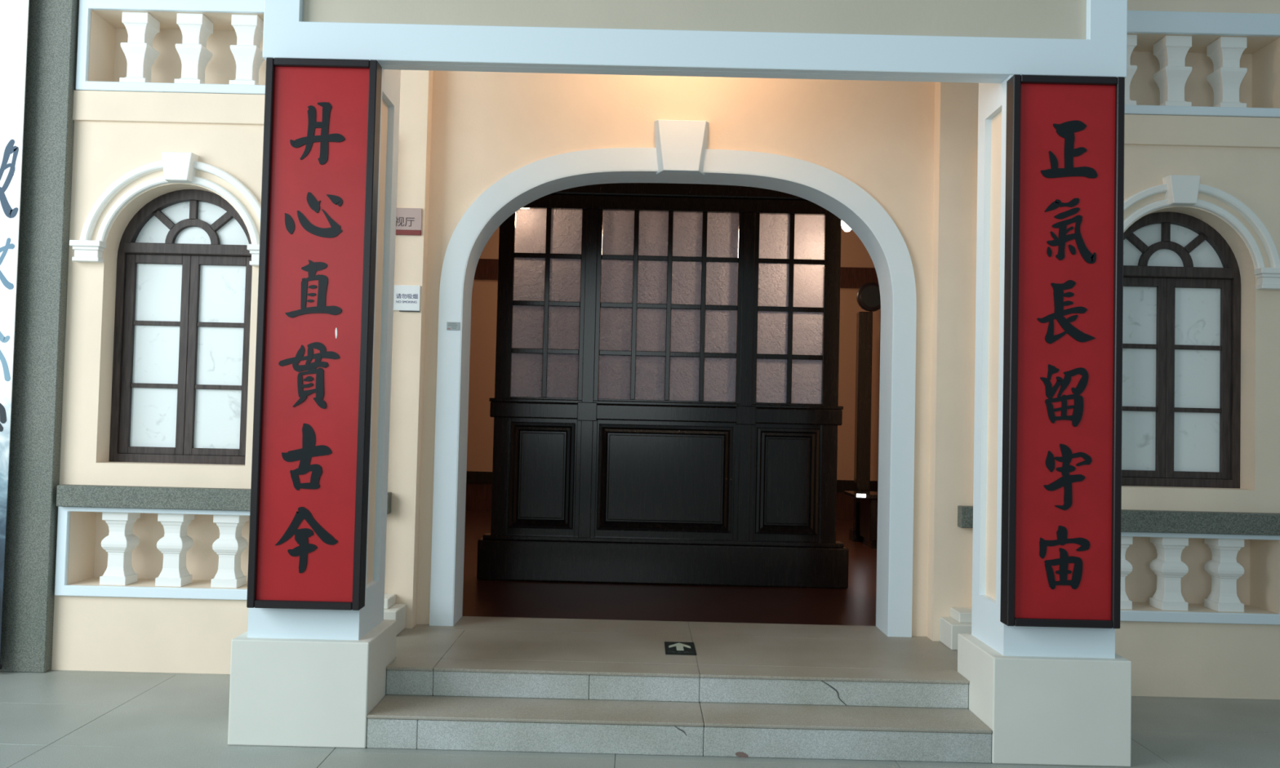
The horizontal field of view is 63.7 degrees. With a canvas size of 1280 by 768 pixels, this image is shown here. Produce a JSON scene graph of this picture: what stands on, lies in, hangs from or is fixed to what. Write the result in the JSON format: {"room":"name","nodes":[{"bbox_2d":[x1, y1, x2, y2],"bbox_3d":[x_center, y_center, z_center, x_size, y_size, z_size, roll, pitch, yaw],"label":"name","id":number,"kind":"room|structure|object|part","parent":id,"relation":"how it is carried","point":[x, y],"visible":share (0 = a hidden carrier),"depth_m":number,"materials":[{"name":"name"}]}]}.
{"room":"museum exhibition hall","nodes":[
{"label":"museum exhibition hall","id":0,"kind":"room"},
{"bbox_2d":[50,9,433,674],"bbox_3d":[-3.835,-0.880,6.474,5.033,5.200,0.418,1,-2,0],"label":"wall","id":1,"kind":"structure","parent":0,"point":[116,134],"depth_m":6.29,"materials":[{"name":"beige paint"}]},
{"bbox_2d":[0,0,79,672],"bbox_3d":[-3.630,-0.882,6.252,0.304,5.200,0.074,1,-2,0],"label":"pillar","id":2,"kind":"structure","parent":1,"relation":"attached to","point":[35,441],"depth_m":6.20,"materials":[{"name":"grey paint"}]},
{"bbox_2d":[54,506,249,599],"bbox_3d":[-2.682,1.025,6.293,1.654,0.537,0.199,1,-2,0],"label":"balustrade","id":3,"kind":"object","parent":1,"relation":"attached to","point":[120,542],"visible":0.77,"depth_m":6.24,"materials":[{"name":"white paint"}]},
{"bbox_2d":[69,151,261,266],"bbox_3d":[-2.805,-1.065,6.251,1.256,0.672,0.089,1,-2,0],"label":"trim","id":4,"kind":"structure","parent":1,"relation":"attached to","point":[177,167],"depth_m":6.26,"materials":[{"name":"white paint"}]},
{"bbox_3d":[-2.804,-1.109,6.275,1.184,0.522,0.044,1,-2,0],"label":"moulding","id":5,"kind":"part","parent":4,"relation":"part of","materials":[{"name":"white paint"}]},
{"bbox_3d":[-2.805,-1.057,6.279,1.004,0.443,0.032,1,-2,0],"label":"moulding","id":6,"kind":"part","parent":4,"relation":"part of","materials":[{"name":"white paint"}]},
{"bbox_2d":[75,0,265,94],"bbox_3d":[-2.609,-2.091,6.396,1.654,0.636,0.202,1,-2,0],"label":"balustrade","id":7,"kind":"object","parent":1,"relation":"on","point":[142,28],"visible":0.66,"depth_m":6.33,"materials":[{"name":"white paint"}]},
{"bbox_2d":[109,189,252,464],"bbox_3d":[-2.821,-0.362,6.463,0.902,1.710,0.114,1,-2,0],"label":"window","id":8,"kind":"structure","parent":1,"relation":"in","point":[182,322],"depth_m":6.45,"materials":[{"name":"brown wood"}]},
{"bbox_3d":[-3.039,0.414,6.438,0.295,0.043,0.050,1,-2,0],"label":"rail","id":9,"kind":"part","parent":8,"relation":"part of","materials":[{"name":"brown wood"}]},
{"bbox_3d":[-3.059,-0.986,6.495,0.286,0.217,0.004,1,-2,0],"label":"fan pane","id":10,"kind":"part","parent":8,"relation":"part of","materials":[{"name":"white glass"}]},
{"bbox_3d":[-3.034,0.209,6.448,0.303,0.376,0.004,1,-2,0],"label":"pane","id":11,"kind":"part","parent":8,"relation":"part of","materials":[{"name":"white glass"}]},
{"bbox_3d":[-3.025,-0.184,6.460,0.303,0.371,0.004,1,-2,0],"label":"pane","id":12,"kind":"part","parent":8,"relation":"part of","materials":[{"name":"white glass"}]},
{"bbox_3d":[-3.016,-0.573,6.473,0.303,0.368,0.004,1,-2,0],"label":"pane","id":13,"kind":"part","parent":8,"relation":"part of","materials":[{"name":"white glass"}]},
{"bbox_3d":[-3.011,-0.781,6.477,0.295,0.056,0.050,1,-2,0],"label":"rail","id":14,"kind":"part","parent":8,"relation":"part of","materials":[{"name":"brown wood"}]},
{"bbox_3d":[-2.930,-1.073,6.497,0.252,0.210,0.004,1,-2,0],"label":"fan pane","id":15,"kind":"part","parent":8,"relation":"part of","materials":[{"name":"white glass"}]},
{"bbox_3d":[-2.808,-0.930,6.492,0.260,0.130,0.004,1,-2,0],"label":"fan pane","id":16,"kind":"part","parent":8,"relation":"part of","materials":[{"name":"white glass"}]},
{"bbox_3d":[-2.679,-1.067,6.497,0.252,0.210,0.004,1,-2,0],"label":"fan pane","id":17,"kind":"part","parent":8,"relation":"part of","materials":[{"name":"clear glass"}]},
{"bbox_3d":[-2.640,0.424,6.437,0.295,0.043,0.050,1,-2,0],"label":"rail","id":18,"kind":"part","parent":8,"relation":"part of","materials":[{"name":"brown wood"}]},
{"bbox_3d":[-2.635,0.218,6.447,0.303,0.376,0.004,1,-2,0],"label":"pane","id":19,"kind":"part","parent":8,"relation":"part of","materials":[{"name":"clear glass"}]},
{"bbox_3d":[-2.626,-0.175,6.460,0.303,0.371,0.004,1,-2,0],"label":"pane","id":20,"kind":"part","parent":8,"relation":"part of","materials":[{"name":"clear glass"}]},
{"bbox_3d":[-2.617,-0.564,6.472,0.303,0.368,0.004,1,-2,0],"label":"pane","id":21,"kind":"part","parent":8,"relation":"part of","materials":[{"name":"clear glass"}]},
{"bbox_3d":[-2.612,-0.772,6.476,0.295,0.056,0.050,1,-2,0],"label":"rail","id":22,"kind":"part","parent":8,"relation":"part of","materials":[{"name":"brown wood"}]},
{"bbox_3d":[-2.554,-0.974,6.494,0.286,0.217,0.004,1,-2,0],"label":"fan pane","id":23,"kind":"part","parent":8,"relation":"part of","materials":[{"name":"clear glass"}]},
{"bbox_2d":[56,484,391,514],"bbox_3d":[-2.495,0.693,6.196,1.987,0.127,0.075,1,-2,0],"label":"trim","id":24,"kind":"structure","parent":1,"relation":"attached to","point":[67,495],"depth_m":6.16,"materials":[{"name":"grey stone"}]},
{"bbox_2d":[383,593,405,635],"bbox_3d":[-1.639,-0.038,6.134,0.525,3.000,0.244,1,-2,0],"label":"trim","id":25,"kind":"structure","parent":1,"relation":"attached to","point":[392,611],"depth_m":6.06,"materials":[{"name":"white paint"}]},
{"bbox_2d":[393,284,420,311],"bbox_3d":[-1.435,-0.520,6.265,0.198,0.160,0.012,1,-2,0],"label":"no smoking sign","id":26,"kind":"object","parent":1,"relation":"attached to","point":[406,298],"visible":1,"depth_m":6.26,"materials":[{"name":"white plastic"}]},
{"bbox_2d":[395,208,422,235],"bbox_3d":[-1.469,-0.991,6.280,0.278,0.164,0.012,1,-2,0],"label":"room sign","id":27,"kind":"object","parent":1,"relation":"attached to","point":[408,220],"visible":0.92,"depth_m":6.28,"materials":[{"name":"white plastic"}]},
{"bbox_2d":[0,670,1279,767],"bbox_3d":[-0.162,1.710,1.590,15.879,0.120,9.400,1,-2,0],"label":"floor","id":28,"kind":"structure","parent":0,"point":[51,718],"depth_m":5.14,"materials":[{"name":"grey tile"}]},
{"bbox_2d":[0,0,29,669],"bbox_3d":[-4.283,-0.619,6.128,1.170,4.564,0.028,1,-2,0],"label":"banner","id":29,"kind":"object","parent":28,"relation":"on","point":[14,14],"visible":1,"depth_m":6.14,"materials":[{"name":"white"}]},
{"bbox_2d":[227,57,400,748],"bbox_3d":[-1.582,-0.316,5.243,0.657,4.100,0.564,1,-2,0],"label":"column","id":30,"kind":"structure","parent":28,"relation":"on","point":[300,677],"depth_m":4.96,"materials":[{"name":"white paint"}]},
{"bbox_2d":[246,57,382,610],"bbox_3d":[-1.558,-0.248,4.953,0.533,2.626,0.100,1,-2,0],"label":"couplet board","id":31,"kind":"object","parent":30,"relation":"attached to","point":[308,532],"visible":1,"depth_m":4.93,"materials":[{"name":"red paint"}]},
{"bbox_3d":[-1.357,-0.227,5.247,0.012,2.477,0.250,1,-2,0],"label":"sunk panel","id":32,"kind":"part","parent":30,"relation":"part of","materials":[{"name":"beige paint"}]},
{"bbox_2d":[262,0,1127,83],"bbox_3d":[0.282,-2.262,5.136,4.230,1.431,0.140,1,-2,0],"label":"lintel","id":33,"kind":"object","parent":30,"relation":"on","point":[938,41],"visible":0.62,"depth_m":5.05,"materials":[{"name":"white paint"}]},
{"bbox_3d":[0.278,-2.269,5.117,3.868,1.076,0.014,1,-2,0],"label":"inset panel","id":34,"kind":"part","parent":33,"relation":"part of","materials":[{"name":"beige paint"}]},
{"bbox_2d":[366,616,991,763],"bbox_3d":[0.189,1.644,5.754,4.258,0.301,1.719,1,-2,0],"label":"entrance steps","id":35,"kind":"structure","parent":28,"relation":"on","point":[476,683],"depth_m":5.26,"materials":[{"name":"grey stone"}]},
{"bbox_2d":[664,641,697,655],"bbox_3d":[0.227,1.495,5.834,0.172,0.003,0.320,1,-2,0],"label":"arrow sign","id":36,"kind":"object","parent":35,"relation":"on","point":[671,647],"visible":1,"depth_m":5.82,"materials":[{"name":"black plastic"}]},
{"bbox_2d":[957,75,1131,766],"bbox_3d":[2.048,-0.231,5.234,0.657,4.100,0.564,1,-2,0],"label":"column","id":37,"kind":"structure","parent":28,"relation":"on","point":[1046,695],"depth_m":4.96,"materials":[{"name":"white paint"}]},
{"bbox_3d":[1.818,-0.153,5.240,0.012,2.477,0.250,1,-2,0],"label":"sunk panel","id":38,"kind":"part","parent":37,"relation":"part of","materials":[{"name":"beige paint"}]},
{"bbox_2d":[1000,74,1124,628],"bbox_3d":[2.026,-0.164,4.945,0.533,2.626,0.100,1,-2,0],"label":"couplet board","id":39,"kind":"object","parent":37,"relation":"attached to","point":[1062,406],"visible":1,"depth_m":4.92,"materials":[{"name":"red paint"}]},
{"bbox_2d":[462,510,876,626],"bbox_3d":[0.198,1.735,10.354,9.000,0.178,7.480,1,-2,0],"label":"floor","id":40,"kind":"structure","parent":0,"point":[855,605],"depth_m":7.42,"materials":[{"name":"brown wood"}]},
{"bbox_2d":[476,182,848,588],"bbox_3d":[0.214,-0.107,8.213,3.240,3.360,0.190,1,-2,0],"label":"wooden screen","id":41,"kind":"object","parent":40,"relation":"on","point":[664,409],"visible":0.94,"depth_m":8.17,"materials":[{"name":"brown wood"}]},
{"bbox_3d":[-0.890,-0.078,8.203,0.264,0.368,0.004,1,-2,0],"label":"pane","id":42,"kind":"part","parent":41,"relation":"part of","materials":[{"name":"grey glass"}]},
{"bbox_3d":[-0.881,-0.453,8.215,0.264,0.378,0.004,1,-2,0],"label":"pane","id":43,"kind":"part","parent":41,"relation":"part of","materials":[{"name":"white glass"}]},
{"bbox_3d":[-0.872,-0.834,8.227,0.264,0.380,0.004,1,-2,0],"label":"pane","id":44,"kind":"part","parent":41,"relation":"part of","materials":[{"name":"white glass"}]},
{"bbox_3d":[-0.863,-1.213,8.240,0.264,0.376,0.004,1,-2,0],"label":"pane","id":45,"kind":"part","parent":41,"relation":"part of","materials":[{"name":"white glass"}]},
{"bbox_3d":[-0.775,0.723,8.148,0.509,0.840,0.032,1,-2,0],"label":"panel moulding","id":46,"kind":"part","parent":41,"relation":"part of","materials":[{"name":"brown wood"}]},
{"bbox_3d":[-0.775,0.724,8.161,0.341,0.672,0.022,1,-2,0],"label":"panel","id":47,"kind":"part","parent":41,"relation":"part of","materials":[{"name":"brown wood"}]},
{"bbox_3d":[-0.761,0.115,8.197,0.533,0.014,0.050,1,-2,0],"label":"sub rail","id":48,"kind":"part","parent":41,"relation":"part of","materials":[{"name":"brown wood"}]},
{"bbox_3d":[-0.623,-0.072,8.202,0.264,0.368,0.004,1,-2,0],"label":"pane","id":49,"kind":"part","parent":41,"relation":"part of","materials":[{"name":"grey glass"}]},
{"bbox_3d":[-0.615,-0.447,8.214,0.264,0.378,0.004,1,-2,0],"label":"pane","id":50,"kind":"part","parent":41,"relation":"part of","materials":[{"name":"white glass"}]},
{"bbox_3d":[-0.606,-0.828,8.226,0.264,0.380,0.004,1,-2,0],"label":"pane","id":51,"kind":"part","parent":41,"relation":"part of","materials":[{"name":"white glass"}]},
{"bbox_3d":[-0.597,-1.207,8.239,0.264,0.376,0.004,1,-2,0],"label":"pane","id":52,"kind":"part","parent":41,"relation":"part of","materials":[{"name":"white glass"}]},
{"bbox_3d":[-0.408,-0.078,8.160,0.093,2.630,0.024,1,-2,0],"label":"post","id":53,"kind":"part","parent":41,"relation":"part of","materials":[{"name":"brown wood"}]},
{"bbox_3d":[-0.408,-0.077,8.210,0.163,2.630,0.076,1,-2,0],"label":"post","id":54,"kind":"part","parent":41,"relation":"part of","materials":[{"name":"brown wood"}]},
{"bbox_3d":[-0.191,-0.062,8.201,0.270,0.368,0.004,1,-2,0],"label":"pane","id":55,"kind":"part","parent":41,"relation":"part of","materials":[{"name":"grey glass"}]},
{"bbox_3d":[-0.182,-0.437,8.213,0.270,0.378,0.004,1,-2,0],"label":"pane","id":56,"kind":"part","parent":41,"relation":"part of","materials":[{"name":"white glass"}]},
{"bbox_3d":[-0.173,-0.817,8.226,0.270,0.380,0.004,1,-2,0],"label":"pane","id":57,"kind":"part","parent":41,"relation":"part of","materials":[{"name":"white glass"}]},
{"bbox_3d":[-0.165,-1.197,8.238,0.270,0.376,0.004,1,-2,0],"label":"pane","id":58,"kind":"part","parent":41,"relation":"part of","materials":[{"name":"white glass"}]},
{"bbox_3d":[0.081,-0.056,8.200,0.270,0.368,0.004,1,-2,0],"label":"pane","id":59,"kind":"part","parent":41,"relation":"part of","materials":[{"name":"grey glass"}]},
{"bbox_3d":[0.089,-0.430,8.212,0.270,0.378,0.004,1,-2,0],"label":"pane","id":60,"kind":"part","parent":41,"relation":"part of","materials":[{"name":"white glass"}]},
{"bbox_3d":[0.098,-0.811,8.225,0.270,0.380,0.004,1,-2,0],"label":"pane","id":61,"kind":"part","parent":41,"relation":"part of","materials":[{"name":"white glass"}]},
{"bbox_3d":[0.107,-1.191,8.237,0.270,0.376,0.004,1,-2,0],"label":"pane","id":62,"kind":"part","parent":41,"relation":"part of","materials":[{"name":"white glass"}]},
{"bbox_3d":[0.182,1.239,8.169,2.840,0.035,0.150,1,-2,0],"label":"moulding","id":63,"kind":"part","parent":41,"relation":"part of","materials":[{"name":"brown wood"}]},
{"bbox_3d":[0.198,0.746,8.146,1.064,0.840,0.032,1,-2,0],"label":"panel moulding","id":64,"kind":"part","parent":41,"relation":"part of","materials":[{"name":"brown wood"}]},
{"bbox_3d":[0.198,0.746,8.159,0.896,0.672,0.022,1,-2,0],"label":"panel","id":65,"kind":"part","parent":41,"relation":"part of","materials":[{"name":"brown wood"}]},
{"bbox_3d":[0.208,0.158,8.193,2.800,0.028,0.092,1,-2,0],"label":"rail moulding","id":66,"kind":"part","parent":41,"relation":"part of","materials":[{"name":"brown wood"}]},
{"bbox_3d":[0.206,0.234,8.182,2.780,0.124,0.108,1,-2,0],"label":"rail","id":67,"kind":"part","parent":41,"relation":"part of","materials":[{"name":"brown wood"}]},
{"bbox_3d":[0.212,0.138,8.195,1.088,0.014,0.050,1,-2,0],"label":"sub rail","id":68,"kind":"part","parent":41,"relation":"part of","materials":[{"name":"brown wood"}]},
{"bbox_3d":[0.245,-1.431,8.248,2.840,0.110,0.095,1,-2,0],"label":"head rail","id":69,"kind":"part","parent":41,"relation":"part of","materials":[{"name":"brown wood"}]},
{"bbox_3d":[0.250,-1.636,8.253,3.240,0.300,0.150,1,-2,0],"label":"cornice","id":70,"kind":"part","parent":41,"relation":"part of","materials":[{"name":"brown wood"}]},
{"bbox_3d":[0.353,-0.049,8.200,0.270,0.368,0.004,1,-2,0],"label":"pane","id":71,"kind":"part","parent":41,"relation":"part of","materials":[{"name":"grey glass"}]},
{"bbox_3d":[0.361,-0.424,8.212,0.270,0.378,0.004,1,-2,0],"label":"pane","id":72,"kind":"part","parent":41,"relation":"part of","materials":[{"name":"white glass"}]},
{"bbox_3d":[0.370,-0.805,8.224,0.270,0.380,0.004,1,-2,0],"label":"pane","id":73,"kind":"part","parent":41,"relation":"part of","materials":[{"name":"white glass"}]},
{"bbox_3d":[0.379,-1.184,8.237,0.270,0.376,0.004,1,-2,0],"label":"pane","id":74,"kind":"part","parent":41,"relation":"part of","materials":[{"name":"white glass"}]},
{"bbox_3d":[0.625,-0.043,8.199,0.270,0.368,0.004,1,-2,0],"label":"pane","id":75,"kind":"part","parent":41,"relation":"part of","materials":[{"name":"grey glass"}]},
{"bbox_3d":[0.633,-0.417,8.211,0.270,0.378,0.004,1,-2,0],"label":"pane","id":76,"kind":"part","parent":41,"relation":"part of","materials":[{"name":"white glass"}]},
{"bbox_3d":[0.642,-0.798,8.223,0.270,0.380,0.004,1,-2,0],"label":"pane","id":77,"kind":"part","parent":41,"relation":"part of","materials":[{"name":"white glass"}]},
{"bbox_3d":[0.651,-1.178,8.236,0.270,0.376,0.004,1,-2,0],"label":"pane","id":78,"kind":"part","parent":41,"relation":"part of","materials":[{"name":"white glass"}]},
{"bbox_3d":[0.842,-0.048,8.207,0.163,2.630,0.076,1,-2,0],"label":"post","id":79,"kind":"part","parent":41,"relation":"part of","materials":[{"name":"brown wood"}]},
{"bbox_3d":[0.842,-0.049,8.157,0.093,2.630,0.024,1,-2,0],"label":"post","id":80,"kind":"part","parent":41,"relation":"part of","materials":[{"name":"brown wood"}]},
{"bbox_3d":[1.054,-0.033,8.198,0.258,0.368,0.004,1,-2,0],"label":"pane","id":81,"kind":"part","parent":41,"relation":"part of","materials":[{"name":"grey glass"}]},
{"bbox_3d":[1.062,-0.407,8.210,0.258,0.378,0.004,1,-2,0],"label":"pane","id":82,"kind":"part","parent":41,"relation":"part of","materials":[{"name":"white glass"}]},
{"bbox_3d":[1.071,-0.788,8.223,0.258,0.380,0.004,1,-2,0],"label":"pane","id":83,"kind":"part","parent":41,"relation":"part of","materials":[{"name":"white glass"}]},
{"bbox_3d":[1.080,-1.168,8.235,0.258,0.376,0.004,1,-2,0],"label":"pane","id":84,"kind":"part","parent":41,"relation":"part of","materials":[{"name":"white glass"}]},
{"bbox_3d":[1.165,0.769,8.143,0.497,0.840,0.032,1,-2,0],"label":"panel moulding","id":85,"kind":"part","parent":41,"relation":"part of","materials":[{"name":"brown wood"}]},
{"bbox_3d":[1.165,0.769,8.156,0.329,0.672,0.022,1,-2,0],"label":"panel","id":86,"kind":"part","parent":41,"relation":"part of","materials":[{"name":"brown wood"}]},
{"bbox_3d":[1.179,0.160,8.192,0.521,0.014,0.050,1,-2,0],"label":"sub rail","id":87,"kind":"part","parent":41,"relation":"part of","materials":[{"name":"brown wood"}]},
{"bbox_3d":[1.314,-0.027,8.197,0.258,0.368,0.004,1,-2,0],"label":"pane","id":88,"kind":"part","parent":41,"relation":"part of","materials":[{"name":"grey glass"}]},
{"bbox_3d":[1.323,-0.401,8.210,0.258,0.378,0.004,1,-2,0],"label":"pane","id":89,"kind":"part","parent":41,"relation":"part of","materials":[{"name":"white glass"}]},
{"bbox_3d":[1.332,-0.782,8.222,0.258,0.380,0.004,1,-2,0],"label":"pane","id":90,"kind":"part","parent":41,"relation":"part of","materials":[{"name":"white glass"}]},
{"bbox_3d":[1.341,-1.162,8.234,0.258,0.376,0.004,1,-2,0],"label":"pane","id":91,"kind":"part","parent":41,"relation":"part of","materials":[{"name":"white glass"}]},
{"bbox_2d":[848,311,872,542],"bbox_3d":[2.471,0.467,11.432,0.220,2.532,0.200,1,-2,0],"label":"wooden post","id":92,"kind":"object","parent":40,"relation":"on","point":[864,319],"visible":0.73,"depth_m":11.37,"materials":[{"name":"brown wood"}]},
{"bbox_2d":[856,282,880,311],"bbox_3d":[2.564,-0.964,11.466,0.330,0.330,0.185,1,-2,0],"label":"round speaker","id":93,"kind":"object","parent":92,"relation":"on","point":[868,295],"visible":0.82,"depth_m":11.38},
{"bbox_2d":[844,490,877,548],"bbox_3d":[2.667,1.436,10.885,0.920,0.570,0.570,1,-2,0],"label":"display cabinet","id":94,"kind":"object","parent":40,"relation":"on","point":[868,500],"visible":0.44,"depth_m":10.71,"materials":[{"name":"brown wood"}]},
{"bbox_2d":[877,308,880,488],"bbox_3d":[2.904,-0.210,12.154,0.210,3.952,0.200,1,-2,0],"label":"wooden post","id":95,"kind":"object","parent":40,"relation":"on","point":[880,308],"visible":0.02,"depth_m":12.19,"materials":[{"name":"brown wood"}]},
{"bbox_2d":[465,226,879,519],"bbox_3d":[0.252,-0.211,14.029,9.000,3.950,0.260,1,-2,0],"label":"wall","id":96,"kind":"structure","parent":0,"point":[857,266],"depth_m":13.95,"materials":[{"name":"brown paint"}]},
{"bbox_3d":[0.216,1.314,13.879,9.000,0.160,0.060,1,-2,0],"label":"dado rail","id":97,"kind":"part","parent":96,"relation":"part of","materials":[{"name":"brown wood"}]},
{"bbox_3d":[0.282,-1.499,13.976,9.000,0.280,0.050,1,-2,0],"label":"picture rail","id":98,"kind":"part","parent":96,"relation":"part of","materials":[{"name":"brown wood"}]},
{"bbox_2d":[416,71,934,636],"bbox_3d":[0.251,-0.931,6.554,3.134,4.900,0.290,1,-2,0],"label":"wall","id":99,"kind":"structure","parent":0,"point":[878,135],"depth_m":6.43,"materials":[{"name":"beige paint"}]},
{"bbox_2d":[446,321,459,330],"bbox_3d":[-1.152,-0.357,6.357,0.078,0.050,0.007,1,-2,0],"label":"plate","id":100,"kind":"object","parent":99,"relation":"attached to","point":[450,326],"visible":1,"depth_m":6.35,"materials":[{"name":"grey"}]},
{"bbox_2d":[429,120,916,637],"bbox_3d":[0.223,-0.059,6.473,2.946,3.151,0.395,1,-2,0],"label":"trim","id":101,"kind":"structure","parent":99,"relation":"attached to","point":[681,154],"depth_m":6.38,"materials":[{"name":"white paint"}]},
{"bbox_2d":[927,0,1279,699],"bbox_3d":[4.330,-0.688,6.455,5.033,5.200,0.418,1,-2,0],"label":"wall","id":102,"kind":"structure","parent":0,"point":[1239,157],"depth_m":6.28,"materials":[{"name":"beige paint"}]},
{"bbox_2d":[939,607,972,650],"bbox_3d":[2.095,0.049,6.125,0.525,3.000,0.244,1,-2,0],"label":"trim","id":103,"kind":"structure","parent":102,"relation":"attached to","point":[959,621],"depth_m":6.02,"materials":[{"name":"white paint"}]},
{"bbox_2d":[957,505,1279,535],"bbox_3d":[4.362,0.853,6.180,4.895,0.127,0.075,1,-2,0],"label":"trim","id":104,"kind":"structure","parent":102,"relation":"attached to","point":[1131,521],"depth_m":6.14,"materials":[{"name":"grey stone"}]},
{"bbox_2d":[1121,212,1240,488],"bbox_3d":[3.280,-0.219,6.448,0.902,1.710,0.114,1,-2,0],"label":"window","id":105,"kind":"structure","parent":102,"relation":"in","point":[1181,417],"depth_m":6.43,"materials":[{"name":"brown wood"}]},
{"bbox_3d":[3.042,-0.843,6.480,0.286,0.217,0.004,1,-2,0],"label":"fan pane","id":106,"kind":"part","parent":105,"relation":"part of","materials":[{"name":"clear glass"}]},
{"bbox_3d":[3.067,0.352,6.433,0.303,0.376,0.004,1,-2,0],"label":"pane","id":107,"kind":"part","parent":105,"relation":"part of","materials":[{"name":"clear glass"}]},
{"bbox_3d":[3.076,-0.041,6.446,0.303,0.371,0.004,1,-2,0],"label":"pane","id":108,"kind":"part","parent":105,"relation":"part of","materials":[{"name":"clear glass"}]},
{"bbox_3d":[3.062,0.557,6.423,0.295,0.043,0.050,1,-2,0],"label":"rail","id":109,"kind":"part","parent":105,"relation":"part of","materials":[{"name":"brown wood"}]},
{"bbox_3d":[3.086,-0.430,6.459,0.303,0.368,0.004,1,-2,0],"label":"pane","id":110,"kind":"part","parent":105,"relation":"part of","materials":[{"name":"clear glass"}]},
{"bbox_3d":[3.091,-0.638,6.462,0.295,0.056,0.050,1,-2,0],"label":"rail","id":111,"kind":"part","parent":105,"relation":"part of","materials":[{"name":"brown wood"}]},
{"bbox_3d":[3.171,-0.930,6.483,0.252,0.210,0.004,1,-2,0],"label":"fan pane","id":112,"kind":"part","parent":105,"relation":"part of","materials":[{"name":"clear glass"}]},
{"bbox_3d":[3.294,-0.787,6.478,0.260,0.130,0.004,1,-2,0],"label":"fan pane","id":113,"kind":"part","parent":105,"relation":"part of","materials":[{"name":"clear glass"}]},
{"bbox_3d":[3.423,-0.924,6.482,0.252,0.210,0.004,1,-2,0],"label":"fan pane","id":114,"kind":"part","parent":105,"relation":"part of","materials":[{"name":"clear glass"}]},
{"bbox_3d":[3.466,0.362,6.432,0.303,0.376,0.004,1,-2,0],"label":"pane","id":115,"kind":"part","parent":105,"relation":"part of","materials":[{"name":"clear glass"}]},
{"bbox_3d":[3.461,0.567,6.422,0.295,0.043,0.050,1,-2,0],"label":"rail","id":116,"kind":"part","parent":105,"relation":"part of","materials":[{"name":"brown wood"}]},
{"bbox_3d":[3.485,-0.421,6.458,0.303,0.368,0.004,1,-2,0],"label":"pane","id":117,"kind":"part","parent":105,"relation":"part of","materials":[{"name":"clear glass"}]},
{"bbox_3d":[3.475,-0.032,6.445,0.303,0.371,0.004,1,-2,0],"label":"pane","id":118,"kind":"part","parent":105,"relation":"part of","materials":[{"name":"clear glass"}]},
{"bbox_3d":[3.489,-0.629,6.462,0.295,0.056,0.050,1,-2,0],"label":"rail","id":119,"kind":"part","parent":105,"relation":"part of","materials":[{"name":"brown wood"}]},
{"bbox_3d":[3.547,-0.831,6.479,0.286,0.217,0.004,1,-2,0],"label":"fan pane","id":120,"kind":"part","parent":105,"relation":"part of","materials":[{"name":"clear glass"}]},
{"bbox_2d":[1120,531,1279,625],"bbox_3d":[3.073,1.160,6.279,1.670,0.537,0.199,1,-2,0],"label":"balustrade","id":121,"kind":"object","parent":102,"relation":"attached to","point":[1224,569],"visible":0.58,"depth_m":6.23,"materials":[{"name":"white paint"}]},
{"bbox_2d":[1123,174,1279,289],"bbox_3d":[3.296,-0.922,6.237,1.256,0.672,0.089,1,-2,0],"label":"trim","id":122,"kind":"structure","parent":102,"relation":"attached to","point":[1178,190],"depth_m":6.25,"materials":[{"name":"white paint"}]},
{"bbox_3d":[3.296,-0.914,6.265,1.004,0.443,0.032,1,-2,0],"label":"moulding","id":123,"kind":"part","parent":122,"relation":"part of","materials":[{"name":"white paint"}]},
{"bbox_2d":[1124,10,1279,117],"bbox_3d":[3.147,-1.956,6.383,1.670,0.636,0.202,1,-2,0],"label":"balustrade","id":124,"kind":"object","parent":102,"relation":"on","point":[1225,53],"visible":0.54,"depth_m":6.30,"materials":[{"name":"white paint"}]},
{"bbox_3d":[0.295,-2.378,10.488,9.000,0.150,7.480,1,-2,0],"label":"ceiling","id":125,"kind":"structure","parent":0,"visible":0},
{"bbox_2d":[841,220,851,231],"bbox_3d":[1.778,-1.812,8.806,0.110,1.020,0.110,1,-2,0],"label":"lamp","id":126,"kind":"object","parent":125,"relation":"hanging from","point":[846,228],"visible":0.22,"depth_m":8.76,"materials":[{"name":"beige"}]}
]}

